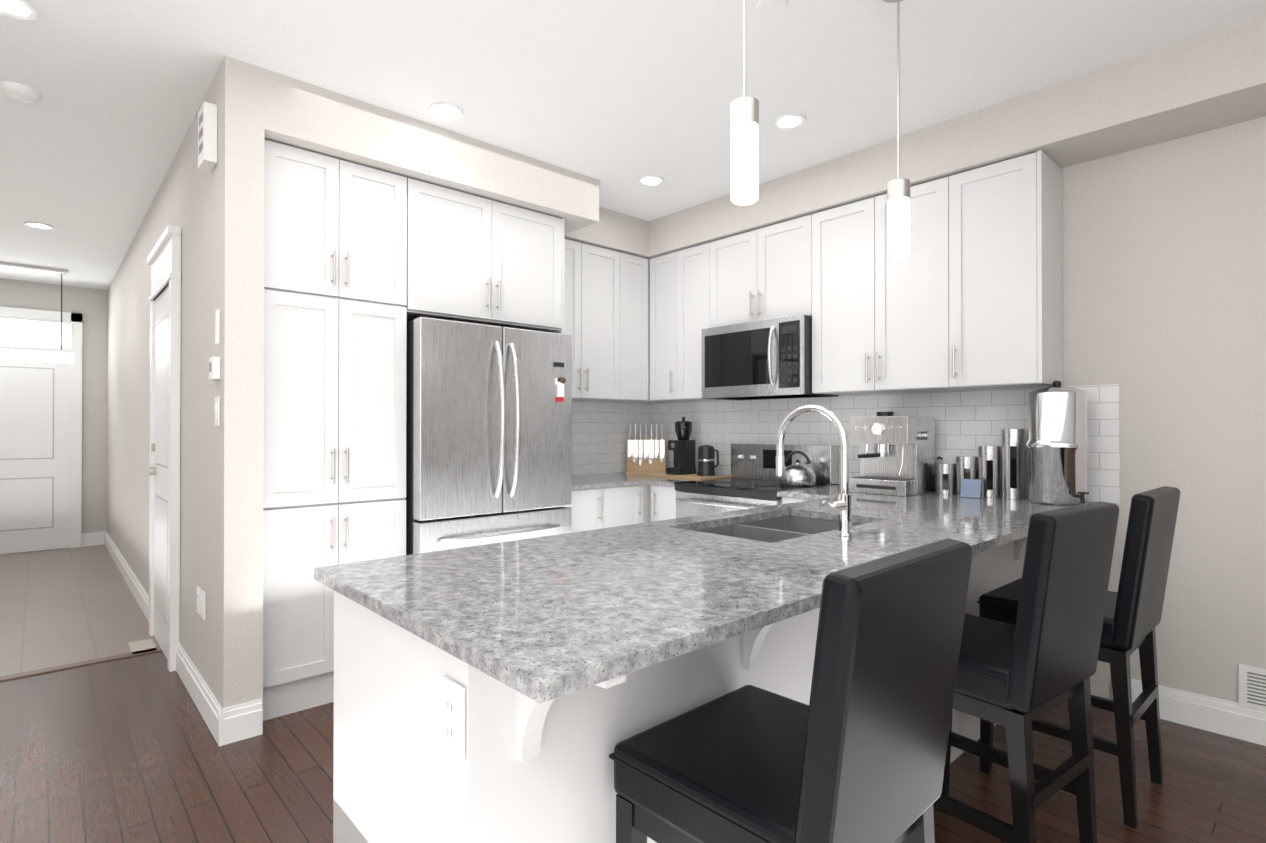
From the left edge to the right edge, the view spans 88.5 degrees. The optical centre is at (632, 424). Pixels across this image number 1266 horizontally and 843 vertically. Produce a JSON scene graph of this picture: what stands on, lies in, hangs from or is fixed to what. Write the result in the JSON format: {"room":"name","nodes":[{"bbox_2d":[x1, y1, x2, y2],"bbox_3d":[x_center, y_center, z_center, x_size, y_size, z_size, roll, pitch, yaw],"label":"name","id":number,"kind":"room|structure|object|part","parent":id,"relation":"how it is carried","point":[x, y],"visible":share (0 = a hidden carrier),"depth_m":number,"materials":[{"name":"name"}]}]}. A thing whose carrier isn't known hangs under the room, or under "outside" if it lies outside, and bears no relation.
{"room":"kitchen","nodes":[
{"label":"kitchen","id":0,"kind":"room"},
{"bbox_2d":[0,278,107,532],"bbox_3d":[-6.230,-0.083,6.618,1.630,2.747,0.120,0,0,-42],"label":"wall","id":1,"kind":"structure","parent":0,"point":[90,305],"depth_m":6.93,"materials":[{"name":"beige paint"}]},
{"bbox_2d":[0,360,70,553],"bbox_3d":[-6.221,0.268,6.487,0.910,2.036,0.077,0,0,-42],"label":"front door","id":2,"kind":"structure","parent":1,"relation":"in","point":[35,413],"depth_m":6.61,"materials":[{"name":"white paint"}]},
{"bbox_2d":[0,316,70,345],"bbox_3d":[-6.236,-0.950,6.510,0.910,0.260,0.031,0,0,-42],"label":"transom window","id":3,"kind":"structure","parent":1,"relation":"in","point":[28,330],"depth_m":6.63,"materials":[{"name":"white"}]},
{"bbox_2d":[0,306,81,547],"bbox_3d":[-6.231,0.060,6.499,1.090,2.460,0.047,0,0,-42],"label":"door frame","id":4,"kind":"structure","parent":1,"relation":"attached to","point":[75,319],"depth_m":6.81,"materials":[{"name":"white paint"}]},
{"bbox_2d":[0,545,159,675],"bbox_3d":[-4.711,1.312,4.951,1.630,0.060,4.620,0,0,-42],"label":"floor","id":5,"kind":"structure","parent":0,"point":[61,606],"depth_m":4.47,"materials":[{"name":"beige tile"}]},
{"bbox_2d":[128,639,155,654],"bbox_3d":[-2.808,1.272,3.717,0.110,0.005,0.270,0,0,-42],"label":"floor vent","id":6,"kind":"object","parent":5,"relation":"in","point":[142,645],"visible":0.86,"depth_m":3.71,"materials":[{"name":"beige metal"}]},
{"bbox_2d":[107,56,264,708],"bbox_3d":[-3.610,-0.092,4.859,0.140,2.747,6.014,0,0,-42],"label":"wall","id":7,"kind":"structure","parent":0,"point":[216,214],"depth_m":2.77,"materials":[{"name":"beige paint"}]},
{"bbox_2d":[101,531,148,621],"bbox_3d":[-4.314,1.215,5.505,0.018,0.140,4.100,0,0,-42],"label":"baseboard","id":8,"kind":"structure","parent":7,"relation":"attached to","point":[141,596],"depth_m":5.19,"materials":[{"name":"white paint"}]},
{"bbox_2d":[149,285,168,657],"bbox_3d":[-2.664,0.258,3.671,0.060,2.026,0.700,0,0,-42],"label":"hall door","id":9,"kind":"structure","parent":7,"relation":"in","point":[159,469],"depth_m":3.67,"materials":[{"name":"white paint"}]},
{"bbox_2d":[147,225,180,671],"bbox_3d":[-2.663,0.125,3.673,0.057,2.300,0.880,0,0,-42],"label":"door frame","id":10,"kind":"structure","parent":7,"relation":"attached to","point":[164,259],"depth_m":3.37,"materials":[{"name":"white paint"}]},
{"bbox_2d":[196,586,200,614],"bbox_3d":[-1.983,0.802,2.963,0.010,0.115,0.070,0,0,-42],"label":"outlet","id":11,"kind":"object","parent":7,"relation":"attached to","point":[198,606],"visible":1,"depth_m":2.95,"materials":[{"name":"white plastic"}]},
{"bbox_2d":[176,643,228,745],"bbox_3d":[-1.995,1.202,2.969,0.017,0.140,1.093,0,0,-42],"label":"baseboard","id":12,"kind":"structure","parent":7,"relation":"attached to","point":[216,717],"depth_m":2.81,"materials":[{"name":"white paint"}]},
{"bbox_2d":[200,591,205,619],"bbox_3d":[-1.910,0.801,2.881,0.012,0.115,0.070,0,0,-42],"label":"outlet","id":13,"kind":"object","parent":7,"relation":"attached to","point":[203,604],"visible":1,"depth_m":2.86,"materials":[{"name":"white plastic"}]},
{"bbox_2d":[198,102,217,171],"bbox_3d":[-1.792,-1.210,2.735,0.049,0.240,0.130,0,0,-42],"label":"door chime","id":14,"kind":"object","parent":7,"relation":"attached to","point":[207,136],"visible":1,"depth_m":2.69,"materials":[{"name":"white plastic"}]},
{"bbox_2d":[209,309,219,379],"bbox_3d":[-1.716,-0.327,2.664,0.028,0.285,0.080,0,0,-42],"label":"thermostat","id":15,"kind":"object","parent":7,"relation":"attached to","point":[214,368],"visible":1,"depth_m":2.65,"materials":[{"name":"white plastic"}]},
{"bbox_2d":[214,396,219,425],"bbox_3d":[-1.714,-0.055,2.672,0.012,0.120,0.075,0,0,-42],"label":"dimmer switch","id":16,"kind":"object","parent":7,"relation":"attached to","point":[217,411],"visible":0.95,"depth_m":2.65,"materials":[{"name":"white plastic"}]},
{"bbox_2d":[395,174,566,332],"bbox_3d":[-0.996,-0.884,3.716,0.997,0.660,0.625,0,0,-42],"label":"upper cabinet","id":17,"kind":"object","parent":0,"relation":"attached to","point":[460,256],"depth_m":3.45,"materials":[{"name":"white paint"}]},
{"bbox_2d":[559,239,626,403],"bbox_3d":[-0.436,-0.693,4.438,0.766,1.035,0.315,0,0,-42],"label":"upper cabinet","id":18,"kind":"object","parent":0,"relation":"attached to","point":[590,268],"depth_m":4.38,"materials":[{"name":"white paint"}]},
{"bbox_2d":[615,251,646,403],"bbox_3d":[-0.086,-0.692,4.715,0.359,1.035,0.379,0,0,-42],"label":"upper cabinet","id":19,"kind":"object","parent":0,"relation":"attached to","point":[630,270],"depth_m":4.62,"materials":[{"name":"white paint"}]},
{"bbox_2d":[0,651,1265,842],"bbox_3d":[-0.687,1.286,-0.001,8.440,0.060,8.120,0,0,-42],"label":"floor","id":20,"kind":"structure","parent":0,"point":[127,750],"depth_m":2.34,"materials":[{"name":"brown wood"}]},
{"bbox_2d":[0,647,161,681],"bbox_3d":[-3.159,1.270,3.241,1.370,0.006,0.070,0,0,-42],"label":"threshold strip","id":21,"kind":"object","parent":20,"relation":"on","point":[62,667],"depth_m":3.42,"materials":[{"name":"brown wood"}]},
{"bbox_2d":[263,140,410,720],"bbox_3d":[-1.556,0.028,3.199,0.639,2.490,0.625,0,0,-42],"label":"tall cabinet","id":22,"kind":"object","parent":20,"relation":"on","point":[334,491],"depth_m":2.92,"materials":[{"name":"white paint"}]},
{"bbox_2d":[405,317,571,554],"bbox_3d":[-0.894,0.380,3.645,0.910,1.790,0.808,0,0,-42],"label":"refrigerator","id":23,"kind":"object","parent":20,"relation":"on","point":[488,434],"visible":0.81,"depth_m":3.33,"materials":[{"name":"grey metal"}]},
{"bbox_3d":[-0.653,0.074,3.382,0.719,1.011,0.093,0,0,-42],"label":"handle","id":24,"kind":"part","parent":23,"relation":"part of","materials":[{"name":"silver metal"}]},
{"bbox_2d":[323,588,706,842],"bbox_3d":[-0.301,0.821,1.540,0.570,0.886,0.692,0,0,-42],"label":"base cabinet","id":25,"kind":"object","parent":20,"relation":"on","point":[529,773],"depth_m":1.27,"materials":[{"name":"white paint"}]},
{"bbox_2d":[441,675,464,762],"bbox_3d":[-0.312,0.507,1.121,0.010,0.125,0.076,0,0,-42],"label":"outlet","id":26,"kind":"object","parent":25,"relation":"attached to","point":[452,718],"visible":1,"depth_m":1.11,"materials":[{"name":"white plastic"}]},
{"bbox_2d":[311,492,1106,707],"bbox_3d":[0.689,0.367,2.274,3.095,0.028,0.970,0,0,-42],"label":"countertop","id":27,"kind":"structure","parent":25,"relation":"on","point":[548,619],"depth_m":1.43,"materials":[{"name":"grey stone"}]},
{"bbox_2d":[691,512,870,539],"bbox_3d":[0.538,0.475,2.338,0.748,0.212,0.438,0,0,-42],"label":"sink","id":28,"kind":"object","parent":27,"relation":"in","point":[780,525],"depth_m":2.57,"materials":[{"name":"grey metal"}]},
{"bbox_2d":[775,404,858,535],"bbox_3d":[0.562,0.142,2.124,0.157,0.418,0.289,0,0,-42],"label":"faucet","id":29,"kind":"object","parent":27,"relation":"on","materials":[{"name":"silver metal"}]},
{"bbox_2d":[935,463,955,493],"bbox_3d":[1.624,0.280,3.373,0.100,0.155,0.098,0,0,-42],"label":"canister","id":30,"kind":"object","parent":27,"relation":"on","point":[945,478],"visible":1,"depth_m":3.33,"materials":[{"name":"silver metal"}]},
{"bbox_2d":[956,456,977,494],"bbox_3d":[1.695,0.260,3.296,0.100,0.195,0.098,0,0,-42],"label":"canister","id":31,"kind":"object","parent":27,"relation":"on","point":[966,467],"visible":0.77,"depth_m":3.26,"materials":[{"name":"silver metal"}]},
{"bbox_2d":[960,479,981,497],"bbox_3d":[1.651,0.312,3.174,0.027,0.090,0.090,0,0,-42],"label":"photo frame","id":32,"kind":"object","parent":27,"relation":"on","point":[970,488],"visible":0.93,"depth_m":3.17,"materials":[{"name":"blue"}]},
{"bbox_2d":[978,446,1000,497],"bbox_3d":[1.766,0.232,3.218,0.100,0.250,0.098,0,0,-42],"label":"canister","id":33,"kind":"object","parent":27,"relation":"on","point":[989,466],"visible":1,"depth_m":3.18,"materials":[{"name":"silver metal"}]},
{"bbox_2d":[1001,429,1024,498],"bbox_3d":[1.836,0.189,3.141,0.100,0.335,0.098,0,0,-42],"label":"canister","id":34,"kind":"object","parent":27,"relation":"on","point":[1012,463],"visible":1,"depth_m":3.10,"materials":[{"name":"silver metal"}]},
{"bbox_2d":[1026,381,1089,504],"bbox_3d":[1.938,0.078,2.950,0.246,0.556,0.266,0,0,-42],"label":"water filter","id":35,"kind":"object","parent":27,"relation":"on","point":[1057,445],"visible":1,"depth_m":2.87,"materials":[{"name":"silver metal"}]},
{"bbox_2d":[521,488,614,539],"bbox_3d":[-0.482,0.835,4.185,0.366,0.886,0.615,0,0,-42],"label":"base cabinet","id":36,"kind":"object","parent":20,"relation":"on","point":[593,508],"depth_m":3.99,"materials":[{"name":"white paint"}]},
{"bbox_2d":[572,472,696,491],"bbox_3d":[-0.123,0.379,4.489,1.303,0.028,0.655,0,0,-42],"label":"countertop","id":37,"kind":"structure","parent":36,"relation":"on","point":[597,479],"depth_m":4.21,"materials":[{"name":"grey stone"}]},
{"bbox_2d":[626,424,665,473],"bbox_3d":[0.098,0.180,4.864,0.300,0.370,0.135,0,0,3],"label":"knife block","id":38,"kind":"object","parent":37,"relation":"on","point":[645,456],"visible":1,"depth_m":4.87,"materials":[{"name":"beige wood"}]},
{"bbox_2d":[649,473,730,479],"bbox_3d":[0.391,0.358,4.536,0.310,0.012,0.490,0,0,-42],"label":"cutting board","id":39,"kind":"object","parent":37,"relation":"on","point":[692,476],"visible":0.71,"depth_m":4.42,"materials":[{"name":"beige wood"}]},
{"bbox_2d":[666,417,695,474],"bbox_3d":[0.343,0.149,4.621,0.172,0.405,0.130,0,0,-42],"label":"coffee grinder","id":40,"kind":"object","parent":39,"relation":"on","point":[683,446],"visible":1,"depth_m":4.59,"materials":[{"name":"black plastic"}]},
{"bbox_2d":[697,445,718,475],"bbox_3d":[0.522,0.245,4.460,0.124,0.210,0.174,0,0,-42],"label":"electric kettle","id":41,"kind":"object","parent":39,"relation":"on","point":[707,466],"visible":1,"depth_m":4.43,"materials":[{"name":"black plastic"}]},
{"bbox_2d":[615,484,646,523],"bbox_3d":[-0.287,0.836,4.363,0.397,0.886,0.615,0,0,-42],"label":"base cabinet","id":42,"kind":"object","parent":20,"relation":"on","point":[630,503],"depth_m":4.21,"materials":[{"name":"white paint"}]},
{"bbox_2d":[647,484,730,519],"bbox_3d":[0.420,0.836,4.402,0.615,0.886,0.279,0,0,-42],"label":"base cabinet","id":43,"kind":"object","parent":20,"relation":"on","point":[661,503],"depth_m":4.22,"materials":[{"name":"white paint"}]},
{"bbox_2d":[647,477,730,487],"bbox_3d":[0.419,0.378,4.376,0.655,0.028,0.242,0,0,-42],"label":"countertop","id":44,"kind":"structure","parent":43,"relation":"on","point":[662,483],"depth_m":4.19,"materials":[{"name":"grey stone"}]},
{"bbox_2d":[674,443,838,517],"bbox_3d":[0.732,0.702,3.978,0.697,1.150,0.760,0,0,-42],"label":"range","id":45,"kind":"object","parent":20,"relation":"on","point":[753,481],"visible":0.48,"depth_m":3.94,"materials":[{"name":"silver metal"}]},
{"bbox_3d":[0.498,0.767,3.764,0.062,0.637,0.640,0,0,-42],"label":"handle","id":46,"kind":"part","parent":45,"relation":"part of","materials":[{"name":"silver metal"}]},
{"bbox_2d":[780,451,815,486],"bbox_3d":[0.960,0.255,3.848,0.208,0.204,0.246,0,0,-42],"label":"tea kettle","id":47,"kind":"object","parent":45,"relation":"on","point":[798,473],"visible":0.88,"depth_m":3.76,"materials":[{"name":"silver metal"}]},
{"bbox_2d":[707,612,818,704],"bbox_3d":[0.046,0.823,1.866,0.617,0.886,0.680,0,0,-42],"label":"peninsula base panel","id":48,"kind":"object","parent":20,"relation":"on","point":[779,659],"depth_m":1.67,"materials":[{"name":"white paint"}]},
{"bbox_2d":[779,496,790,503],"bbox_3d":[1.164,0.832,3.589,0.615,0.886,0.389,0,0,-42],"label":"base cabinet","id":49,"kind":"object","parent":20,"relation":"on","point":[784,498],"depth_m":3.50,"materials":[{"name":"white paint"}]},
{"bbox_2d":[777,492,822,499],"bbox_3d":[1.140,0.374,3.589,0.655,0.028,0.362,0,0,-42],"label":"countertop","id":50,"kind":"structure","parent":49,"relation":"on","point":[790,495],"depth_m":3.41,"materials":[{"name":"grey stone"}]},
{"bbox_2d":[849,412,934,495],"bbox_3d":[1.355,0.143,3.418,0.429,0.430,0.342,0,0,-42],"label":"espresso machine","id":51,"kind":"object","parent":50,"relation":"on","point":[896,455],"visible":1,"depth_m":3.36,"materials":[{"name":"silver metal"}]},
{"bbox_2d":[609,539,972,842],"bbox_3d":[0.291,0.738,1.223,0.448,1.050,0.512,0,0,-43],"label":"bar stool","id":52,"kind":"object","parent":20,"relation":"on","point":[854,750],"visible":1,"depth_m":1.07,"materials":[{"name":"black leather"}]},
{"bbox_2d":[950,552,986,763],"bbox_3d":[1.024,0.828,2.761,0.547,0.886,0.680,0,0,-42],"label":"base cabinet","id":53,"kind":"object","parent":20,"relation":"on","point":[963,724],"depth_m":2.58,"materials":[{"name":"white paint"}]},
{"bbox_2d":[933,501,1118,842],"bbox_3d":[1.024,0.741,1.874,0.448,1.050,0.512,0,0,-36],"label":"bar stool","id":54,"kind":"object","parent":20,"relation":"on","point":[1038,659],"visible":0.75,"depth_m":1.67,"materials":[{"name":"black leather"}]},
{"bbox_2d":[977,486,1179,828],"bbox_3d":[1.591,0.744,2.325,0.448,1.050,0.512,0,0,-41],"label":"bar stool","id":55,"kind":"object","parent":20,"relation":"on","point":[1133,612],"visible":0.73,"depth_m":2.09,"materials":[{"name":"black leather"}]},
{"bbox_2d":[0,0,1265,289],"bbox_3d":[-2.246,-1.532,1.718,8.440,0.100,12.740,0,0,-42],"label":"ceiling","id":56,"kind":"structure","parent":0,"point":[618,98],"depth_m":2.73,"materials":[{"name":"white paint"}]},
{"bbox_2d":[0,0,38,19],"bbox_3d":[-2.193,-1.472,2.281,0.160,0.011,0.160,0,0,-42],"label":"recessed light","id":57,"kind":"object","parent":56,"relation":"in","point":[21,9],"visible":0.98,"depth_m":2.31,"materials":[{"name":"white paint"}]},
{"bbox_2d":[0,81,40,102],"bbox_3d":[-2.698,-1.458,2.863,0.136,0.036,0.136,0,0,-42],"label":"smoke detector","id":58,"kind":"object","parent":56,"relation":"attached to","point":[20,92],"visible":1,"depth_m":2.83,"materials":[{"name":"white plastic"}]},
{"bbox_2d":[0,262,75,363],"bbox_3d":[-5.627,-1.021,5.941,0.800,0.876,0.120,0,0,-42],"label":"chandelier","id":59,"kind":"object","parent":56,"relation":"hanging from","point":[35,355],"visible":1,"depth_m":6.00,"materials":[{"name":"silver metal"}]},
{"bbox_2d":[24,222,52,229],"bbox_3d":[-4.362,-1.460,4.769,0.160,0.011,0.160,0,0,-42],"label":"recessed light","id":60,"kind":"object","parent":56,"relation":"in","point":[37,225],"visible":1,"depth_m":4.76,"materials":[{"name":"white paint"}]},
{"bbox_2d":[428,102,463,120],"bbox_3d":[-0.878,-1.468,3.051,0.160,0.011,0.160,0,0,-42],"label":"recessed light","id":61,"kind":"object","parent":56,"relation":"in","point":[446,111],"visible":0.98,"depth_m":3.05,"materials":[{"name":"white paint"}]},
{"bbox_2d":[638,175,663,186],"bbox_3d":[0.108,-1.464,3.906,0.160,0.011,0.160,0,0,-42],"label":"recessed light","id":62,"kind":"object","parent":56,"relation":"in","point":[651,180],"visible":0.98,"depth_m":3.90,"materials":[{"name":"white paint"}]},
{"bbox_2d":[730,0,758,204],"bbox_3d":[0.285,-1.026,1.660,0.124,0.913,0.124,0,0,-42],"label":"pendant light","id":63,"kind":"object","parent":56,"relation":"hanging from","point":[744,118],"visible":1,"depth_m":1.63,"materials":[{"name":"silver metal"}]},
{"bbox_2d":[265,13,1265,259],"bbox_3d":[1.494,-1.357,1.548,2.910,0.251,7.200,0,0,-42],"label":"soffit","id":64,"kind":"object","parent":56,"relation":"attached to","point":[1210,80],"depth_m":3.01,"materials":[{"name":"beige paint"}]},
{"bbox_2d":[756,0,787,14],"bbox_3d":[0.489,-1.476,2.283,0.110,0.006,0.110,0,0,-42],"label":"detector","id":65,"kind":"object","parent":56,"relation":"attached to","point":[769,7],"visible":1,"depth_m":2.29,"materials":[{"name":"white paint"}]},
{"bbox_2d":[772,113,805,129],"bbox_3d":[0.758,-1.468,3.152,0.160,0.011,0.160,0,0,-42],"label":"recessed light","id":66,"kind":"object","parent":56,"relation":"in","point":[790,121],"visible":1,"depth_m":3.15,"materials":[{"name":"white paint"}]},
{"bbox_2d":[882,0,909,258],"bbox_3d":[0.896,-1.023,2.192,0.124,0.913,0.124,0,0,-42],"label":"pendant light","id":67,"kind":"object","parent":56,"relation":"hanging from","point":[898,210],"visible":1,"depth_m":2.17,"materials":[{"name":"silver metal"}]},
{"bbox_2d":[661,116,1265,702],"bbox_3d":[2.611,-0.104,2.564,0.120,2.747,7.440,0,0,-42],"label":"wall","id":68,"kind":"structure","parent":0,"point":[1165,284],"depth_m":2.75,"materials":[{"name":"beige paint"}]},
{"bbox_2d":[647,250,702,403],"bbox_3d":[0.317,-0.692,4.698,0.379,1.035,0.359,0,0,-42],"label":"upper cabinet","id":69,"kind":"object","parent":68,"relation":"attached to","point":[664,272],"depth_m":4.62,"materials":[{"name":"white paint"}]},
{"bbox_2d":[683,241,726,403],"bbox_3d":[0.524,-0.693,4.519,0.315,1.035,0.418,0,0,-42],"label":"upper cabinet","id":70,"kind":"object","parent":68,"relation":"attached to","point":[698,261],"depth_m":4.40,"materials":[{"name":"white paint"}]},
{"bbox_2d":[715,214,810,326],"bbox_3d":[0.884,-0.920,4.126,0.315,0.585,0.768,0,0,-42],"label":"upper cabinet","id":71,"kind":"object","parent":68,"relation":"attached to","point":[764,273],"depth_m":3.98,"materials":[{"name":"white paint"}]},
{"bbox_2d":[702,314,837,399],"bbox_3d":[0.827,-0.396,4.070,0.450,0.453,0.756,0,0,-42],"label":"over-the-range microwave","id":72,"kind":"object","parent":71,"relation":"attached to","point":[764,359],"visible":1,"depth_m":3.90,"materials":[{"name":"grey metal"}]},
{"bbox_3d":[0.810,-0.403,3.800,0.059,0.354,0.022,0,0,-42],"label":"handle","id":73,"kind":"part","parent":72,"relation":"part of","materials":[{"name":"silver metal"}]},
{"bbox_2d":[811,172,966,399],"bbox_3d":[1.401,-0.698,3.560,0.315,1.035,0.879,0,0,-42],"label":"upper cabinet","id":74,"kind":"object","parent":68,"relation":"attached to","point":[881,323],"depth_m":3.41,"materials":[{"name":"white paint"}]},
{"bbox_2d":[936,454,954,463],"bbox_3d":[1.662,0.217,3.454,0.051,0.115,0.078,0,0,-42],"label":"plug adapter","id":75,"kind":"object","parent":68,"relation":"attached to","point":[947,458],"visible":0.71,"depth_m":3.46,"materials":[{"name":"white plastic"}]},
{"bbox_2d":[977,455,978,476],"bbox_3d":[1.801,0.214,3.332,0.012,0.115,0.070,0,0,-42],"label":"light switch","id":76,"kind":"object","parent":68,"relation":"attached to","point":[978,466],"visible":0.05,"depth_m":3.35,"materials":[{"name":"white plastic"}]},
{"bbox_2d":[963,150,1066,391],"bbox_3d":[1.773,-0.700,3.154,0.315,1.035,0.457,0,0,-42],"label":"upper cabinet","id":77,"kind":"object","parent":68,"relation":"attached to","point":[1013,312],"depth_m":3.00,"materials":[{"name":"white paint"}]},
{"bbox_2d":[1112,679,1265,745],"bbox_3d":[3.573,1.194,1.404,0.018,0.140,4.160,0,0,-42],"label":"baseboard","id":78,"kind":"structure","parent":68,"relation":"attached to","point":[1215,715],"depth_m":2.69,"materials":[{"name":"white paint"}]},
{"bbox_2d":[1239,664,1265,710],"bbox_3d":[2.568,1.052,2.505,0.012,0.165,0.340,0,0,-42],"label":"air vent","id":79,"kind":"object","parent":68,"relation":"in","point":[1252,686],"visible":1,"depth_m":2.60,"materials":[{"name":"white plastic"}]}
]}

